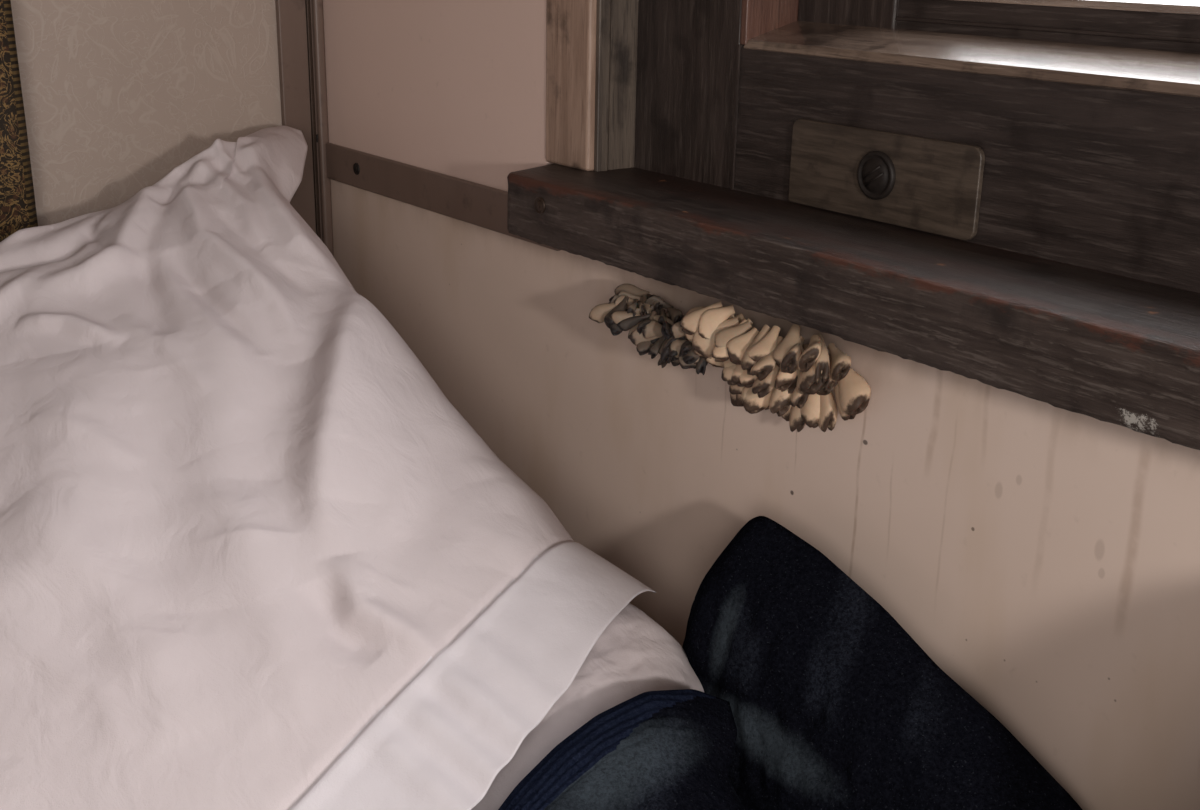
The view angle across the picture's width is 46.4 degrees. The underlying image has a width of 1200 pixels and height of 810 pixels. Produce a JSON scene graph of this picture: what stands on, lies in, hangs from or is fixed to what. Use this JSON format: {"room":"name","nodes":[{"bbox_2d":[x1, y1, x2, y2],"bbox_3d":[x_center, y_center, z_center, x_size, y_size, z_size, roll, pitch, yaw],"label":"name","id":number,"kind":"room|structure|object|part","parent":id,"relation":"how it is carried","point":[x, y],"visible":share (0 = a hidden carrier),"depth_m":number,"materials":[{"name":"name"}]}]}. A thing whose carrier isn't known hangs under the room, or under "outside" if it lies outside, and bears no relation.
{"room":"train carriage","nodes":[
{"label":"train carriage","id":0,"kind":"room"},
{"bbox_2d":[11,0,281,225],"bbox_3d":[-0.997,-0.391,0.794,2.040,2.200,0.100,-12,23,-35],"label":"wall","id":1,"kind":"structure","parent":0,"point":[118,95],"depth_m":1.23,"materials":[{"name":"paint"}]},
{"bbox_2d":[0,0,37,241],"bbox_3d":[-0.647,-0.696,0.861,0.456,1.350,0.038,-12,23,-35],"label":"window curtain","id":2,"kind":"object","parent":1,"relation":"attached to","point":[17,197],"visible":0.55,"depth_m":1.15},
{"bbox_2d":[275,0,321,239],"bbox_3d":[-0.277,-0.527,1.242,0.042,2.200,0.007,-12,23,-35],"label":"post","id":3,"kind":"object","parent":1,"relation":"attached to","point":[290,14],"visible":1,"depth_m":1.31,"materials":[{"name":"brown wood"}]},
{"bbox_2d":[305,0,320,238],"bbox_3d":[-0.269,-0.528,1.246,0.004,2.200,0.010,-12,23,-35],"label":"post groove strip","id":4,"kind":"object","parent":3,"relation":"attached to","point":[307,2],"visible":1,"depth_m":1.33,"materials":[{"name":"brown wood"}]},
{"bbox_2d":[311,0,333,256],"bbox_3d":[-0.261,-0.529,1.250,0.010,2.200,0.013,-12,23,-35],"label":"bead","id":5,"kind":"object","parent":3,"relation":"attached to","point":[317,5],"visible":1,"depth_m":1.33},
{"bbox_2d":[323,0,553,191],"bbox_3d":[-0.085,-0.873,1.027,0.140,1.400,0.378,-12,23,-35],"label":"panel","id":6,"kind":"object","parent":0,"point":[455,88],"visible":0.6,"depth_m":1.16,"materials":[{"name":"paint"}]},
{"bbox_2d":[331,179,1199,809],"bbox_3d":[0.438,0.411,0.686,0.140,0.800,2.200,-12,23,-35],"label":"panel","id":7,"kind":"object","parent":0,"point":[1045,557],"visible":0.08,"depth_m":0.83,"materials":[{"name":"paint"}]},
{"bbox_2d":[325,143,559,250],"bbox_3d":[-0.146,-0.184,1.198,0.005,0.034,0.388,-12,23,-35],"label":"trim","id":8,"kind":"structure","parent":7,"relation":"attached to","point":[470,202],"depth_m":1.20,"materials":[{"name":"brown wood"}]},
{"bbox_2d":[353,163,359,174],"bbox_3d":[-0.225,-0.218,1.294,0.002,0.011,0.011,-12,23,-35],"label":"screw","id":9,"kind":"object","parent":8,"relation":"attached to","point":[356,168],"visible":1,"depth_m":1.29,"materials":[{"name":"black metal"}]},
{"bbox_2d":[589,284,870,431],"bbox_3d":[0.076,-0.031,0.890,0.051,0.071,0.234,-12,23,-35],"label":"cluster","id":10,"kind":"object","parent":7,"relation":"attached to","point":[791,378],"visible":1,"depth_m":0.86,"materials":[{"name":"beige plant"}]},
{"bbox_2d":[507,164,1199,449],"bbox_3d":[0.322,0.001,0.595,0.106,0.046,1.258,-12,23,-35],"label":"window sill","id":11,"kind":"structure","parent":7,"relation":"attached to","point":[1124,351],"depth_m":0.74,"materials":[{"name":"brown wood"}]},
{"bbox_2d":[534,197,544,213],"bbox_3d":[-0.042,-0.138,0.971,0.002,0.012,0.012,-12,23,-35],"label":"screw","id":12,"kind":"object","parent":11,"relation":"attached to","point":[539,204],"visible":1,"depth_m":0.97,"materials":[{"name":"brown metal"}]},
{"bbox_3d":[-0.303,0.994,0.242,2.040,0.050,2.500,-12,23,-35],"label":"floor","id":13,"kind":"structure","parent":0,"visible":0},
{"bbox_3d":[0.019,0.517,0.545,0.710,0.675,1.950,-12,23,-35],"label":"sleeping berth","id":14,"kind":"object","parent":13,"relation":"on","visible":0},
{"bbox_2d":[498,516,1082,809],"bbox_3d":[0.196,0.323,0.254,0.690,0.334,1.280,-12,23,-35],"label":"blanket","id":15,"kind":"object","parent":14,"relation":"on","point":[814,696],"visible":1,"depth_m":0.77,"materials":[{"name":"blue fabric"}]},
{"bbox_2d":[0,126,703,809],"bbox_3d":[-0.310,0.093,0.898,0.601,0.429,0.730,-12,23,-35],"label":"pillow","id":16,"kind":"object","parent":15,"relation":"on","point":[254,555],"visible":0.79,"depth_m":0.85,"materials":[{"name":"white fabric"}]},
{"bbox_3d":[0.570,-0.581,0.193,0.140,1.400,1.822,-12,23,-35],"label":"panel","id":17,"kind":"object","parent":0,"visible":0},
{"bbox_2d":[546,0,596,170],"bbox_3d":[-0.002,-0.569,0.914,0.042,0.822,0.055,-12,23,-35],"label":"window frame","id":18,"kind":"structure","parent":17,"relation":"attached to","point":[570,24],"depth_m":1.01,"materials":[{"name":"beige wood"}]},
{"bbox_2d":[594,0,610,171],"bbox_3d":[0.008,-0.559,0.886,0.010,0.822,0.005,-12,23,-35],"label":"strip","id":19,"kind":"object","parent":18,"relation":"attached to","point":[603,14],"depth_m":0.99,"materials":[{"name":"grey wood"}]},
{"bbox_2d":[607,0,1199,292],"bbox_3d":[0.412,-0.412,0.474,0.114,0.825,1.188,-12,23,-35],"label":"window","id":20,"kind":"structure","parent":17,"relation":"attached to","point":[672,70],"depth_m":0.79,"materials":[{"name":"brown wood"}]},
{"bbox_2d":[740,0,798,44],"bbox_3d":[0.120,-0.585,0.818,0.050,0.726,0.006,-12,23,-35],"label":"frame reveal","id":21,"kind":"object","parent":20,"relation":"attached to","point":[758,17],"depth_m":0.92,"materials":[{"name":"brown wood"}]},
{"bbox_3d":[0.180,-0.585,0.804,0.040,0.715,0.086,-12,23,-35],"label":"sash","id":22,"kind":"part","parent":20,"relation":"part of","materials":[{"name":"brown wood"}]},
{"bbox_2d":[788,119,984,239],"bbox_3d":[0.168,-0.137,0.841,0.004,0.054,0.150,-12,23,-35],"label":"latch plate","id":23,"kind":"object","parent":20,"relation":"attached to","point":[937,189],"visible":1,"depth_m":0.83,"materials":[{"name":"brown wood"}]},
{"bbox_2d":[857,151,895,199],"bbox_3d":[0.165,-0.137,0.838,0.005,0.029,0.029,-12,23,-35],"label":"screw","id":24,"kind":"object","parent":23,"relation":"in","point":[876,174],"depth_m":0.84,"materials":[{"name":"black metal"}]},
{"bbox_3d":[0.442,-0.064,0.560,0.090,0.112,1.056,-12,23,-35],"label":"lower frame rail","id":25,"kind":"part","parent":20,"relation":"part of","materials":[{"name":"brown wood"}]},
{"bbox_3d":[0.426,-0.106,0.530,0.046,0.017,1.052,-12,23,-35],"label":"frame","id":26,"kind":"part","parent":20,"relation":"part of","materials":[{"name":"brown wood"}]},
{"bbox_2d":[897,0,1199,53],"bbox_3d":[0.487,-0.124,0.516,0.037,0.035,0.967,-12,23,-35],"label":"sash rail","id":27,"kind":"object","parent":20,"relation":"attached to","point":[1123,21],"depth_m":0.78,"materials":[{"name":"brown wood"}]},
{"bbox_2d":[896,16,1199,42],"bbox_3d":[0.473,-0.113,0.507,0.004,0.002,0.965,-12,23,-35],"label":"bead","id":28,"kind":"object","parent":27,"relation":"attached to","point":[925,20],"depth_m":0.78},
{"bbox_2d":[957,0,1199,14],"bbox_3d":[0.485,-0.133,0.510,0.030,0.012,0.966,-12,23,-35],"label":"ledge","id":29,"kind":"object","parent":20,"relation":"attached to","point":[1163,6],"depth_m":0.75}
]}

